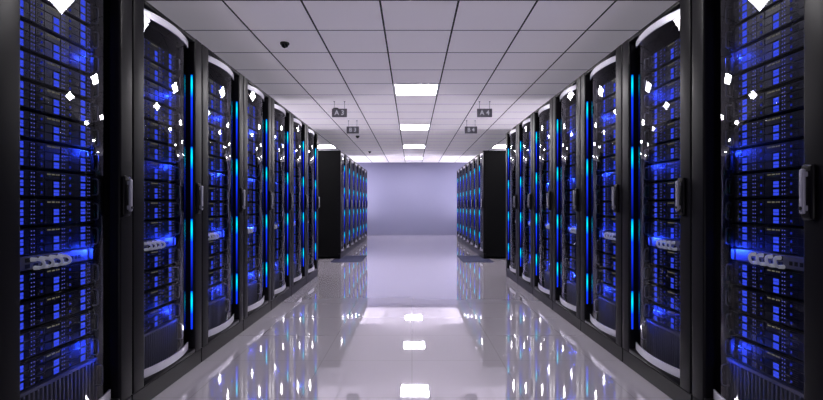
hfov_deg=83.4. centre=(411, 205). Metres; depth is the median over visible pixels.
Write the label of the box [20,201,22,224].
light
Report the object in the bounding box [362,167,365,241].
rack
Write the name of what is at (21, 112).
light
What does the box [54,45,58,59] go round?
light
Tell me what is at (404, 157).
recessed light
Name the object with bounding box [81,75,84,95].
light
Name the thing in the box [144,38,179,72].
server
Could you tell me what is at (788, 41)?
server
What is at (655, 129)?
light
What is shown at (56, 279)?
light
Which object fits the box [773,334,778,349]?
light
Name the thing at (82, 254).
switch
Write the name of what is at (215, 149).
server
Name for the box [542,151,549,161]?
server
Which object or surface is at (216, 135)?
server
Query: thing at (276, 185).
server
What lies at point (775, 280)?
light
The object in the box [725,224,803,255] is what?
server
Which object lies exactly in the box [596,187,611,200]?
server
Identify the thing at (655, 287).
light
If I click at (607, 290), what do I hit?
server
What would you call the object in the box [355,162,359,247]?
rack
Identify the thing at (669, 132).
server
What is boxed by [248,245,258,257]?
server
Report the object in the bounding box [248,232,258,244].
server
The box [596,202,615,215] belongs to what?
server
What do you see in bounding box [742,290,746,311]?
light
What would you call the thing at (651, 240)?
switch
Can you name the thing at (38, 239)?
server
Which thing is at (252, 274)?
server
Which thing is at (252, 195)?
server
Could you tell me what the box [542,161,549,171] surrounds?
server
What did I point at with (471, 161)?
rack
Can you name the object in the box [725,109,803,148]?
server
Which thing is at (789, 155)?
server
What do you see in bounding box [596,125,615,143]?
server
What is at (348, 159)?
rack
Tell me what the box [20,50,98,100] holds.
server
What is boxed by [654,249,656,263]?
light
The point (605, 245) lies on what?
server
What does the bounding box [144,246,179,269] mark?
server
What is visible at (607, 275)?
server
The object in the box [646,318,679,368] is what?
vent grille
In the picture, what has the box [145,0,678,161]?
ceiling
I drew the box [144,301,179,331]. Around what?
server
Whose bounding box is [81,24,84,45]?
light
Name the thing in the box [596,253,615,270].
server
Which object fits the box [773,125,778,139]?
light
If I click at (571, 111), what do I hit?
server
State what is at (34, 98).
server
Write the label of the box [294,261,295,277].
vent grille
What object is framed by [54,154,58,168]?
light
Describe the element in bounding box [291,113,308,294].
rack
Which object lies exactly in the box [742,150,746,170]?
light
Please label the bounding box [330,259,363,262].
floor grate
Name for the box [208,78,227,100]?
server
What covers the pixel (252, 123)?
server
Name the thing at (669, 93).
server
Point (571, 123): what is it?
server
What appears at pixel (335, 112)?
hanging sign
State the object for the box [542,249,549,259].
server
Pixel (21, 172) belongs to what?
light
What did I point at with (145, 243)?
cable
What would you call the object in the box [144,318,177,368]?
vent grille
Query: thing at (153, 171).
server
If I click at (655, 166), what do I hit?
light
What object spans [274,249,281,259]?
server
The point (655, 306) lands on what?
light
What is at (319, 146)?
recessed light
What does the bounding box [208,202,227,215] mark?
server
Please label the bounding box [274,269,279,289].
vent grille
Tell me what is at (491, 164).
rack
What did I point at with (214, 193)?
server
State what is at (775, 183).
light
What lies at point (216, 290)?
server
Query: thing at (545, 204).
server
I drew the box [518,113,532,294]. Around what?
rack
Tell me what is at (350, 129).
hanging sign
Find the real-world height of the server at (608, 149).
0.106 m
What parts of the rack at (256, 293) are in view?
blanking plate, mounting rail, trim, trim, door handle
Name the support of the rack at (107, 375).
on the floor
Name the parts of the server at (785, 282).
handle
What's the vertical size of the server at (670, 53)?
0.106 m
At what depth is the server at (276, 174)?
5.11 m
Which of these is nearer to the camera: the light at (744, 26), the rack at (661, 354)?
the light at (744, 26)
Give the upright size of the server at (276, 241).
0.106 m
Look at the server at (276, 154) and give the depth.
5.14 m
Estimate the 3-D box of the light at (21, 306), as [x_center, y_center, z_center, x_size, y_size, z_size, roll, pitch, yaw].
[-1.498,0.429,1.766,0.002,0.092,0.027,0,0,0]
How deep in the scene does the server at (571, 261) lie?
4.34 m
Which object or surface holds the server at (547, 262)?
in the rack at (542, 277)
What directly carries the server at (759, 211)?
in the rack at (716, 375)
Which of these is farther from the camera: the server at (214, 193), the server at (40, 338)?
the server at (214, 193)
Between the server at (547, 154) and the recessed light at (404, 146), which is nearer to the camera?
the server at (547, 154)
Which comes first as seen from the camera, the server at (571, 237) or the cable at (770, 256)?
the cable at (770, 256)
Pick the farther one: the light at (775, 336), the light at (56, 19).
the light at (56, 19)
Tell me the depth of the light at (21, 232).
1.77 m
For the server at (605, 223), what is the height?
0.106 m
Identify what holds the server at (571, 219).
in the rack at (566, 293)
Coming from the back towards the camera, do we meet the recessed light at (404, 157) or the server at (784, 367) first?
the recessed light at (404, 157)
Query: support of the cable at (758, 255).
attached to the switch at (793, 262)
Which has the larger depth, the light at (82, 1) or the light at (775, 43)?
the light at (82, 1)
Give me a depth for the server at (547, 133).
5.12 m
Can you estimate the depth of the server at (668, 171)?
2.75 m
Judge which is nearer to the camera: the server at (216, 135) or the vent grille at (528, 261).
the server at (216, 135)
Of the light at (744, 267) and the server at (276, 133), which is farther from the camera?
the server at (276, 133)
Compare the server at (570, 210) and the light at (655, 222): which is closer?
the light at (655, 222)
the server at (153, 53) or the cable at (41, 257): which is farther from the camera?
the server at (153, 53)
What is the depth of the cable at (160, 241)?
2.73 m
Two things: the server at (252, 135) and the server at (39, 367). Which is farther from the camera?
the server at (252, 135)
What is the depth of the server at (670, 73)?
2.75 m
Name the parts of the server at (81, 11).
handle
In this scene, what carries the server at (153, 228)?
in the rack at (162, 354)
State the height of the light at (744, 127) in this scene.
0.092 m
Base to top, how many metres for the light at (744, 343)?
0.092 m
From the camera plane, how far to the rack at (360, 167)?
12.72 m
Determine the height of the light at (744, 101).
0.092 m
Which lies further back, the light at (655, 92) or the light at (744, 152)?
the light at (655, 92)
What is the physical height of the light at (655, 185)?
0.092 m
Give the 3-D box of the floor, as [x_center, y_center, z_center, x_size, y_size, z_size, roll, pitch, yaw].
[0.000,1.090,6.160,9.440,0.100,20.320,0,0,0]
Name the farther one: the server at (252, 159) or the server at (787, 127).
the server at (252, 159)
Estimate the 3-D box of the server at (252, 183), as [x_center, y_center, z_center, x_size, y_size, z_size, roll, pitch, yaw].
[-1.794,-0.202,4.197,0.656,0.106,0.500,0,0,0]
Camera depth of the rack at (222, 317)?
3.71 m
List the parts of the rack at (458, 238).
door frame, glass door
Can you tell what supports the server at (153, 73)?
in the rack at (162, 354)
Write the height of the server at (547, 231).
0.106 m
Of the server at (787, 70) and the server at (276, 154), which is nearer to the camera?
the server at (787, 70)
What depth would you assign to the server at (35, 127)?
1.95 m
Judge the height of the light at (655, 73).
0.092 m
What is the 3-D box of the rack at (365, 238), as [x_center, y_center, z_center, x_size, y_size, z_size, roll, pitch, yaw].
[-1.870,-0.015,13.926,1.040,2.110,0.756,0,0,0]
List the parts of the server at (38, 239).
handle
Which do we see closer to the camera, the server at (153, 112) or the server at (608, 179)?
the server at (153, 112)
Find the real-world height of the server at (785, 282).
0.106 m
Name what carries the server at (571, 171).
in the rack at (566, 293)
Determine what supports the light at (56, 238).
attached to the server at (38, 239)
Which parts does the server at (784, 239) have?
handle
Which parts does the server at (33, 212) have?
handle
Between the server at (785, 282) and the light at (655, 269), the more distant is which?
the light at (655, 269)
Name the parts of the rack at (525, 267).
glass door, trim, trim, mounting rail, door handle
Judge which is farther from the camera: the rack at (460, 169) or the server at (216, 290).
the rack at (460, 169)
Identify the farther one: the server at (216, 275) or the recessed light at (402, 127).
the recessed light at (402, 127)
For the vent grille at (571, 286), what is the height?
0.253 m
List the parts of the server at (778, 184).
handle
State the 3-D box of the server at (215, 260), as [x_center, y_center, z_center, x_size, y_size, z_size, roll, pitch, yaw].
[-1.794,0.429,3.439,0.656,0.106,0.500,0,0,0]
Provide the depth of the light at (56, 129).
1.95 m
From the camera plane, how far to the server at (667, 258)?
2.75 m
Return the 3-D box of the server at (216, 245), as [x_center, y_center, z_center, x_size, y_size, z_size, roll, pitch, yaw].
[-1.794,0.313,3.439,0.656,0.106,0.500,0,0,0]
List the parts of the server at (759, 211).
handle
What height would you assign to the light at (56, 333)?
0.058 m
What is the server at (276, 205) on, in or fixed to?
in the rack at (281, 277)
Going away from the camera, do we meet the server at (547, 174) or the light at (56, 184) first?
the light at (56, 184)
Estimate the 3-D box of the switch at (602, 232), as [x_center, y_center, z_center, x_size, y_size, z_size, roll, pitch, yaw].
[1.699,0.226,3.439,0.406,0.056,0.500,0,0,0]
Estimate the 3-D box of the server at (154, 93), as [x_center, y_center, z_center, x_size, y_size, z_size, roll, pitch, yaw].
[-1.794,-0.661,2.681,0.656,0.106,0.500,0,0,0]
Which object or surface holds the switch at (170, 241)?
in the rack at (162, 354)
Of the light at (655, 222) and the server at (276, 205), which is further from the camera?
the server at (276, 205)
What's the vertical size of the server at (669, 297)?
0.106 m
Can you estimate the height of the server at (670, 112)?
0.106 m
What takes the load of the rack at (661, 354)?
on the floor
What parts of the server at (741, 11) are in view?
handle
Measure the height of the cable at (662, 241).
0.053 m
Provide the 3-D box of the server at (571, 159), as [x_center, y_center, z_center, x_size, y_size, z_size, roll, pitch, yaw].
[1.794,-0.432,4.197,0.656,0.106,0.500,0,0,0]
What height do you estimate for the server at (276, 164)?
0.106 m
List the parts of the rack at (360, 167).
door frame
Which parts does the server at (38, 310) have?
handle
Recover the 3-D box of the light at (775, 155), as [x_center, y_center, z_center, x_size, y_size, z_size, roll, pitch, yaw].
[1.498,-0.185,1.900,0.002,0.058,0.027,0,0,0]
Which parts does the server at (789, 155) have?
handle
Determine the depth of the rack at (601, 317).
3.70 m
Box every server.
[20,0,98,51]
[20,20,98,75]
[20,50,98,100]
[20,80,98,124]
[20,109,98,148]
[20,139,98,173]
[20,169,98,197]
[20,199,98,225]
[20,224,98,255]
[20,261,98,300]
[20,285,98,330]
[20,310,98,360]
[20,335,98,390]
[40,0,98,26]
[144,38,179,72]
[144,58,179,91]
[144,79,179,109]
[144,99,179,127]
[144,119,179,145]
[144,140,179,163]
[144,160,179,181]
[144,180,179,199]
[144,201,179,219]
[144,219,179,239]
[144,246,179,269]
[144,265,179,290]
[144,283,179,311]
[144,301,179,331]
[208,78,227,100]
[208,93,227,114]
[208,109,227,128]
[208,125,227,143]
[208,140,227,157]
[208,156,227,171]
[208,171,227,186]
[208,186,227,200]
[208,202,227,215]
[208,217,227,231]
[208,238,227,254]
[208,253,227,270]
[208,267,227,285]
[208,282,227,301]
[248,103,258,117]
[248,116,258,129]
[248,128,258,141]
[248,140,258,153]
[248,153,258,165]
[248,165,258,177]
[248,178,258,189]
[248,190,258,201]
[248,203,258,213]
[248,215,258,226]
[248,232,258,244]
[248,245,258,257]
[248,257,258,269]
[248,269,258,282]
[274,119,281,130]
[274,130,281,140]
[274,140,281,151]
[274,151,281,161]
[274,161,281,171]
[274,172,281,181]
[274,182,281,191]
[274,193,281,201]
[274,203,281,212]
[274,213,281,222]
[274,229,281,238]
[274,239,281,248]
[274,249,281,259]
[274,259,281,270]
[542,119,549,130]
[542,130,549,140]
[542,140,549,151]
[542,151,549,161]
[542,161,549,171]
[542,172,549,181]
[542,182,549,191]
[542,203,549,212]
[542,213,549,222]
[542,229,549,238]
[542,239,549,248]
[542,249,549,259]
[542,259,549,270]
[565,103,575,117]
[565,116,575,129]
[565,128,575,141]
[565,140,575,153]
[565,153,575,165]
[565,165,575,177]
[565,178,575,189]
[565,190,572,201]
[565,203,575,213]
[565,215,575,226]
[565,232,575,244]
[565,245,575,257]
[565,257,575,269]
[565,269,575,282]
[596,78,615,100]
[596,93,615,114]
[596,109,615,128]
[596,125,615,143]
[596,140,615,157]
[596,156,615,171]
[596,171,615,186]
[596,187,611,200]
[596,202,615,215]
[596,217,615,231]
[596,238,615,254]
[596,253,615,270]
[596,267,615,285]
[596,282,615,301]
[644,38,679,72]
[644,58,679,91]
[644,79,679,109]
[644,99,679,127]
[644,119,679,145]
[644,140,679,163]
[644,160,679,181]
[644,181,675,199]
[644,201,679,219]
[644,219,679,239]
[644,246,679,269]
[644,265,679,290]
[644,283,679,311]
[644,301,679,331]
[725,0,783,26]
[725,0,803,51]
[725,20,803,75]
[725,50,803,100]
[725,80,803,124]
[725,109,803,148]
[725,139,803,173]
[725,169,799,197]
[725,199,803,225]
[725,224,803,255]
[725,261,803,300]
[725,285,803,330]
[725,310,803,360]
[725,335,803,390]
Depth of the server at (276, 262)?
5.11 m
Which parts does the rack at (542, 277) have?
trim, trim, mounting rail, blanking plate, door handle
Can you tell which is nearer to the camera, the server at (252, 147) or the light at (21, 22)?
the light at (21, 22)
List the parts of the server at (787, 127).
handle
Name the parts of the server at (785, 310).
handle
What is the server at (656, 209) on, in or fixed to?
in the rack at (661, 354)
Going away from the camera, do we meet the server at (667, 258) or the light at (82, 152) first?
the light at (82, 152)
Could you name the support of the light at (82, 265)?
attached to the server at (33, 283)
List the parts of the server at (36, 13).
handle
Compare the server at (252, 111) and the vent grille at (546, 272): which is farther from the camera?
the vent grille at (546, 272)
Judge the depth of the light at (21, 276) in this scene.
1.77 m
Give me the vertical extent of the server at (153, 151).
0.106 m
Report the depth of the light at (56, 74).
1.95 m
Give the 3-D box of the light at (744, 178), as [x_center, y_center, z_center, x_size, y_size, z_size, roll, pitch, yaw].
[1.498,-0.087,2.080,0.002,0.092,0.027,0,0,0]
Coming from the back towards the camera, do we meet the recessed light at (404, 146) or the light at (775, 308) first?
the recessed light at (404, 146)
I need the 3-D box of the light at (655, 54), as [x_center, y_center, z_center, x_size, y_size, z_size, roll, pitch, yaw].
[1.498,-0.890,2.838,0.002,0.092,0.027,0,0,0]
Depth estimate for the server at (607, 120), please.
3.54 m
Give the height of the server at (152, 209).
0.106 m
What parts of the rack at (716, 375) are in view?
trim, pull handle, mounting rail, blanking plate, lever, door handle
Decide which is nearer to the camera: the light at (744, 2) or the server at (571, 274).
the light at (744, 2)
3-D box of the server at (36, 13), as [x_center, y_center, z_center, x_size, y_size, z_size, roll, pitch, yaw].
[-1.794,-0.776,1.923,0.656,0.106,0.500,0,0,0]
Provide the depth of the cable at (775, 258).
1.86 m
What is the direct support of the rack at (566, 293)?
on the floor
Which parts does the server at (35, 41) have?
handle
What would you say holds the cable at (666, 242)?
attached to the switch at (651, 240)
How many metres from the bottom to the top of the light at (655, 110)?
0.092 m
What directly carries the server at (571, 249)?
in the rack at (566, 293)
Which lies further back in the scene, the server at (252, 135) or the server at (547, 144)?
the server at (547, 144)
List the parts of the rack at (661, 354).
mounting rail, trim, trim, blanking plate, lever, door handle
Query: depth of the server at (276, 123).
5.12 m
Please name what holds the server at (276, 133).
in the rack at (281, 277)
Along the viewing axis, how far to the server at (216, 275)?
3.55 m
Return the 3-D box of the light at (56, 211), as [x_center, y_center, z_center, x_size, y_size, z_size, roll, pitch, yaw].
[-1.498,0.044,1.946,0.002,0.058,0.027,0,0,0]
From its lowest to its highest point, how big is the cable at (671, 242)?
0.053 m
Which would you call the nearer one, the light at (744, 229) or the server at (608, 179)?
the light at (744, 229)
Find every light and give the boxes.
[20,0,22,15]
[20,21,22,45]
[20,51,22,74]
[20,81,22,104]
[20,111,22,134]
[20,141,22,164]
[20,171,22,194]
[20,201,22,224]
[20,231,22,254]
[20,275,22,298]
[20,305,22,329]
[20,335,22,359]
[20,366,22,389]
[54,17,58,32]
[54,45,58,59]
[54,72,58,86]
[54,100,58,114]
[54,127,58,141]
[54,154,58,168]
[54,182,58,195]
[54,209,58,222]
[54,236,58,249]
[54,277,58,290]
[54,304,58,318]
[54,331,58,346]
[54,359,58,373]
[81,0,84,20]
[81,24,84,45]
[81,49,84,70]
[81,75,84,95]
[81,100,84,120]
[81,125,84,145]
[81,151,84,170]
[81,176,84,195]
[81,201,84,221]
[81,227,84,246]
[81,264,84,284]
[81,289,84,309]
[81,315,84,335]
[81,340,84,361]
[318,145,335,147]
[393,84,439,94]
[399,125,429,129]
[403,145,425,147]
[404,157,422,158]
[492,145,505,147]
[654,53,656,68]
[654,71,656,86]
[654,90,656,105]
[654,109,656,123]
[654,128,656,142]
[654,165,656,179]
[654,184,656,198]
[654,221,656,235]
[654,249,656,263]
[654,268,656,282]
[654,286,656,301]
[654,305,656,320]
[742,0,746,18]
[742,22,746,44]
[742,48,746,69]
[742,73,746,94]
[742,99,746,119]
[742,125,746,145]
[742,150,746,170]
[742,176,746,195]
[742,201,746,221]
[742,227,746,247]
[742,265,746,285]
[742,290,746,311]
[742,316,746,337]
[742,341,746,363]
[773,13,778,28]
[773,41,778,56]
[773,69,778,84]
[773,97,778,111]
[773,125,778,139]
[773,153,778,167]
[773,181,778,195]
[773,209,778,222]
[773,237,778,251]
[773,278,778,292]
[773,306,778,321]
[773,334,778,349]
[773,362,778,378]
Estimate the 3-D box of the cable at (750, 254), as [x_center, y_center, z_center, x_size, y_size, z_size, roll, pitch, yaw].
[1.481,0.231,2.015,0.043,0.053,0.034,0,0,0]
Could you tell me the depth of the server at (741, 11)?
2.07 m
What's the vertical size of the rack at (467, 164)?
2.110 m
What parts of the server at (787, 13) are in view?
handle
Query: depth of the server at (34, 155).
1.95 m
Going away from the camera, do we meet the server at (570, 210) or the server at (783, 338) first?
the server at (783, 338)
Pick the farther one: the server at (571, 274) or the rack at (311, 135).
the rack at (311, 135)
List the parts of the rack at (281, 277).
blanking plate, mounting rail, trim, trim, door handle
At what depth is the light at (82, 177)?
2.10 m
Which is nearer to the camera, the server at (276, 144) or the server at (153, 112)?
the server at (153, 112)
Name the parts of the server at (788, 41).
handle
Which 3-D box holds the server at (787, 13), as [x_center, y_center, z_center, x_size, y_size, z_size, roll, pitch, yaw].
[1.794,-0.776,1.923,0.656,0.106,0.500,0,0,0]
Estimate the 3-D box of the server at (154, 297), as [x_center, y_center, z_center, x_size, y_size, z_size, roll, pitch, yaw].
[-1.794,0.545,2.681,0.656,0.106,0.500,0,0,0]
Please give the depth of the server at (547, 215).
5.11 m
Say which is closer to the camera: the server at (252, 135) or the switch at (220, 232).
the switch at (220, 232)
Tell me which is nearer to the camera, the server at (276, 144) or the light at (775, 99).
the light at (775, 99)
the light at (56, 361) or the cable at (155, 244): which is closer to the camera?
the light at (56, 361)
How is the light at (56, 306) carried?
attached to the server at (38, 310)
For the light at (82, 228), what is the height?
0.092 m
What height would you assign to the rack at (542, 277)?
2.110 m
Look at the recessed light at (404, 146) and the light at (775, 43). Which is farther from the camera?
the recessed light at (404, 146)
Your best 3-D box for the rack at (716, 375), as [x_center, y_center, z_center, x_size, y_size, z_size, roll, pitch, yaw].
[1.870,-0.015,1.923,1.040,2.110,0.756,0,0,0]
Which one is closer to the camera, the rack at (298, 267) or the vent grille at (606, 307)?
the vent grille at (606, 307)
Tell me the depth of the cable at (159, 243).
2.69 m
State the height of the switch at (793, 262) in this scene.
0.056 m
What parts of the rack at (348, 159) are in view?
glass door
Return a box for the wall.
[356,162,467,234]
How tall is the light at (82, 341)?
0.092 m
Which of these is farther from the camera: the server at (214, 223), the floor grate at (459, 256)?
the floor grate at (459, 256)
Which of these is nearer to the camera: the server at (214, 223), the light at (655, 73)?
the light at (655, 73)
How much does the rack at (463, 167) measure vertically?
2.110 m
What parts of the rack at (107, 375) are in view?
blanking plate, mounting rail, pull handle, trim, door handle, lever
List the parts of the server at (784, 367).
handle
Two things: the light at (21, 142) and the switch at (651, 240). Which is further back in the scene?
the switch at (651, 240)
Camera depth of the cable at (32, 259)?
1.83 m
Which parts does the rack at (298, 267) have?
mounting rail, trim, trim, glass door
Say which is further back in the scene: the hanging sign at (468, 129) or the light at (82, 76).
the hanging sign at (468, 129)
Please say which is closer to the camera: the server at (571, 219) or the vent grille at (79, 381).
the vent grille at (79, 381)
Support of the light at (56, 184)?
attached to the server at (33, 183)
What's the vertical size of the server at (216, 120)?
0.106 m
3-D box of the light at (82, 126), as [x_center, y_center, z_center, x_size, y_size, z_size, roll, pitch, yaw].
[-1.498,-0.317,2.103,0.002,0.092,0.027,0,0,0]
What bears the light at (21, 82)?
attached to the server at (34, 98)
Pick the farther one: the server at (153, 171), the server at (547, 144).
the server at (547, 144)
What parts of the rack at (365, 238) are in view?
glass door, door frame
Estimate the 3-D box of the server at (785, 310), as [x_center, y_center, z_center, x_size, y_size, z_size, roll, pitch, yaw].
[1.794,0.429,1.923,0.656,0.106,0.500,0,0,0]
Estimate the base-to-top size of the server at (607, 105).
0.106 m
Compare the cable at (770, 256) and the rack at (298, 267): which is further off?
the rack at (298, 267)
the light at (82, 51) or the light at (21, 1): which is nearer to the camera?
the light at (21, 1)
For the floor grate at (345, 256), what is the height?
0.004 m
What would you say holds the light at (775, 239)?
attached to the server at (784, 239)
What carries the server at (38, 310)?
in the rack at (107, 375)
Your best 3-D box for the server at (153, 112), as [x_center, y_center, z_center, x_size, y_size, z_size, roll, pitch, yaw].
[-1.794,-0.546,2.681,0.656,0.106,0.500,0,0,0]
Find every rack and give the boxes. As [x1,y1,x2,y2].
[0,0,133,399]
[131,0,203,399]
[201,44,245,361]
[243,76,273,330]
[271,98,293,309]
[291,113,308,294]
[306,124,319,283]
[318,151,346,258]
[346,155,351,253]
[351,159,354,250]
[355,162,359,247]
[358,165,362,244]
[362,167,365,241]
[364,170,366,240]
[457,170,459,240]
[459,167,461,241]
[462,165,465,244]
[465,162,468,247]
[469,159,472,250]
[473,155,477,253]
[478,151,505,258]
[506,124,517,283]
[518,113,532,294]
[533,98,552,309]
[553,76,580,330]
[581,44,622,361]
[622,0,692,399]
[692,0,822,399]
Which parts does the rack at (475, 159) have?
glass door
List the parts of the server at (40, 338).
handle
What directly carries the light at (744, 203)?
attached to the server at (759, 211)
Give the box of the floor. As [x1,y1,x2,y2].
[152,235,671,399]
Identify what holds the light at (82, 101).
attached to the server at (34, 98)
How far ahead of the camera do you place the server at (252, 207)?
4.34 m
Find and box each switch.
[20,248,92,271]
[144,237,175,248]
[208,230,223,237]
[600,230,615,237]
[648,237,679,250]
[731,248,803,271]
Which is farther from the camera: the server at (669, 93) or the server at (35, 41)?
the server at (669, 93)
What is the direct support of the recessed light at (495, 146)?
in the ceiling
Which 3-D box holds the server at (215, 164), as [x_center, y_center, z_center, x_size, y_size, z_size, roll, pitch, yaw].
[-1.794,-0.317,3.439,0.656,0.106,0.500,0,0,0]
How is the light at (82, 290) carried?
attached to the server at (38, 310)
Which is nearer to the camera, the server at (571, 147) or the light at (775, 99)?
the light at (775, 99)
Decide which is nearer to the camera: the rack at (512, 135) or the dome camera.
the dome camera
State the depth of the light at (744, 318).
2.08 m
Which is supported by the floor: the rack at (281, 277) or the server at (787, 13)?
the rack at (281, 277)
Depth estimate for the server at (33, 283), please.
1.94 m
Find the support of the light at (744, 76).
attached to the server at (787, 70)
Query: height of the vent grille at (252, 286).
0.253 m
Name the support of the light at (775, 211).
attached to the server at (759, 211)
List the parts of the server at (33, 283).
handle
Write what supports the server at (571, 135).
in the rack at (566, 293)
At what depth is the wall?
16.32 m
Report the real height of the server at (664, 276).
0.106 m
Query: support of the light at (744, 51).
attached to the server at (788, 41)
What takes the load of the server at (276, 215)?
in the rack at (281, 277)
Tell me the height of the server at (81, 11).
0.106 m
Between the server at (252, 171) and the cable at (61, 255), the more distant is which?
the server at (252, 171)
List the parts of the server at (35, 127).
handle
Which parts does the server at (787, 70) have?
handle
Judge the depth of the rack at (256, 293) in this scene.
4.47 m
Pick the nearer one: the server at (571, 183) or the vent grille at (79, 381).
the vent grille at (79, 381)
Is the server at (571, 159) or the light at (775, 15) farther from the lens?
the server at (571, 159)
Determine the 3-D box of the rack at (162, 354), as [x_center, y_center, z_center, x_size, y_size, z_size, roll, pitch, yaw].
[-1.870,-0.015,2.681,1.040,2.110,0.756,0,0,0]
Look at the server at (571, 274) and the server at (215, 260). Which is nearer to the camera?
the server at (215, 260)
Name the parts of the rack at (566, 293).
trim, trim, mounting rail, blanking plate, lever, door handle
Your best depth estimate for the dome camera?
4.29 m
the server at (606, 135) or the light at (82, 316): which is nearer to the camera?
the light at (82, 316)
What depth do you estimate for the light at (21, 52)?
1.77 m
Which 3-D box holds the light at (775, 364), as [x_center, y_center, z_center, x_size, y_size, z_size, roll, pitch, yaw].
[1.498,0.678,1.900,0.002,0.058,0.027,0,0,0]
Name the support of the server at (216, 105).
in the rack at (222, 317)
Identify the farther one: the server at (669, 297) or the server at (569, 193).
the server at (569, 193)
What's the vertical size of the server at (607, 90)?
0.106 m
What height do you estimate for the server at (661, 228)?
0.106 m
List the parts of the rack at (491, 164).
glass door, door frame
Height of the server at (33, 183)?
0.106 m
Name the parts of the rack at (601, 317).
mounting rail, trim, trim, blanking plate, lever, door handle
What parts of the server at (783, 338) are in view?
handle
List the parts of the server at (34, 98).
handle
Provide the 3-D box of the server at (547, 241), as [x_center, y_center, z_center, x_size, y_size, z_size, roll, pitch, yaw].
[1.794,0.429,4.955,0.656,0.106,0.500,0,0,0]
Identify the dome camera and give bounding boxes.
[280,41,288,47]
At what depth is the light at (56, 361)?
1.95 m
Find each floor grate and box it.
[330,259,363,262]
[341,255,366,258]
[457,255,482,258]
[460,259,493,262]
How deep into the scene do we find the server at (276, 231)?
5.11 m
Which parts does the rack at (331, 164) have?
door frame, glass door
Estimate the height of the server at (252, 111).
0.106 m
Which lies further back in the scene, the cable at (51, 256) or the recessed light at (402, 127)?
the recessed light at (402, 127)
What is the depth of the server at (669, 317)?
2.75 m
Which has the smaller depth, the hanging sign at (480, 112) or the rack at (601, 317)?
the rack at (601, 317)
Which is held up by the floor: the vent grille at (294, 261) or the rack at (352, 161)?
the rack at (352, 161)
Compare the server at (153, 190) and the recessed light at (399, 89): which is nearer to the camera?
the server at (153, 190)
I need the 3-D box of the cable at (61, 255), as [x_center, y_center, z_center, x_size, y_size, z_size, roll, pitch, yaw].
[-1.481,0.231,1.971,0.043,0.053,0.034,0,0,0]
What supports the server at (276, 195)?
in the rack at (281, 277)
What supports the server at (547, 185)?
in the rack at (542, 277)
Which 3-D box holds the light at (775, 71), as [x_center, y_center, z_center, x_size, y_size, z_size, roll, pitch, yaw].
[1.498,-0.529,1.900,0.002,0.058,0.027,0,0,0]
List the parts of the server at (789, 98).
handle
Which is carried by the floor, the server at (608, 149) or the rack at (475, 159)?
the rack at (475, 159)
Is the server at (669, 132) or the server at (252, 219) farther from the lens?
the server at (252, 219)
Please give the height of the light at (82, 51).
0.092 m
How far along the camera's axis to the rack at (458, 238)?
14.18 m
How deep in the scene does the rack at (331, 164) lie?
9.00 m
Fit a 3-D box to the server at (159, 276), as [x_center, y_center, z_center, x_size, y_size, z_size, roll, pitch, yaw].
[-1.794,0.429,2.681,0.656,0.106,0.500,0,0,0]
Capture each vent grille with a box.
[20,357,97,399]
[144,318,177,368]
[208,295,225,329]
[248,280,256,305]
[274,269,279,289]
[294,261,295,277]
[528,261,529,277]
[544,269,549,289]
[567,280,575,305]
[598,295,615,329]
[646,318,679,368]
[726,357,803,399]
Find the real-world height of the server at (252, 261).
0.106 m
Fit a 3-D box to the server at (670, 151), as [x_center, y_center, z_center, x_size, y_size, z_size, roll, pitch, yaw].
[1.794,-0.317,2.681,0.656,0.106,0.500,0,0,0]
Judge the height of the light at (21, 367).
0.092 m
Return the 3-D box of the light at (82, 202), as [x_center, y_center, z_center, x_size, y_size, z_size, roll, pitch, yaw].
[-1.498,0.028,2.103,0.002,0.092,0.027,0,0,0]
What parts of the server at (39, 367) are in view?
handle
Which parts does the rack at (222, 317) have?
blanking plate, trim, trim, mounting rail, door handle, lever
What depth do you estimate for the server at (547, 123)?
5.12 m
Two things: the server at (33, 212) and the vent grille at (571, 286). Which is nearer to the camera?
the server at (33, 212)
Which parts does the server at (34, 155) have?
handle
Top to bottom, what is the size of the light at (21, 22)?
0.092 m
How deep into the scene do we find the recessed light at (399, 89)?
6.04 m
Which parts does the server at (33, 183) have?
handle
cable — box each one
[30,257,45,269]
[39,256,54,267]
[49,255,63,266]
[58,254,71,264]
[144,242,152,250]
[147,241,156,249]
[152,241,161,249]
[157,240,165,248]
[660,240,665,248]
[664,241,672,249]
[669,241,676,250]
[748,252,757,264]
[755,253,766,265]
[764,254,775,267]
[773,256,784,268]
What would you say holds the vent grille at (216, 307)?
attached to the rack at (222, 317)
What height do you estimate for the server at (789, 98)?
0.106 m
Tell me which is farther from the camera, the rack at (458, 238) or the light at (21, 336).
the rack at (458, 238)
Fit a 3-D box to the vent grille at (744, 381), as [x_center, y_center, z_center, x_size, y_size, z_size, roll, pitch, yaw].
[1.514,0.849,1.923,0.032,0.253,0.568,0,0,0]
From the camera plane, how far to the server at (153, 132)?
2.75 m
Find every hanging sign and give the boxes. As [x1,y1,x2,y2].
[332,101,346,116]
[347,120,358,132]
[465,120,476,132]
[477,101,491,116]
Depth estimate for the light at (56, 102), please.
1.95 m
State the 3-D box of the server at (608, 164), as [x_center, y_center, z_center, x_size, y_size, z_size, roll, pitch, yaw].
[1.794,-0.317,3.439,0.656,0.106,0.500,0,0,0]
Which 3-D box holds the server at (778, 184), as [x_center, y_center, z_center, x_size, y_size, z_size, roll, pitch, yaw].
[1.794,-0.088,1.923,0.656,0.106,0.500,0,0,0]
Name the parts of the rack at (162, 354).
blanking plate, trim, trim, mounting rail, door handle, lever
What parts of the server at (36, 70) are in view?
handle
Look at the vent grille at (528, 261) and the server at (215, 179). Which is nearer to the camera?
the server at (215, 179)
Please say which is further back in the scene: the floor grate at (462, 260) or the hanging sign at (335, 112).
the floor grate at (462, 260)
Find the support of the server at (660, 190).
in the rack at (661, 354)

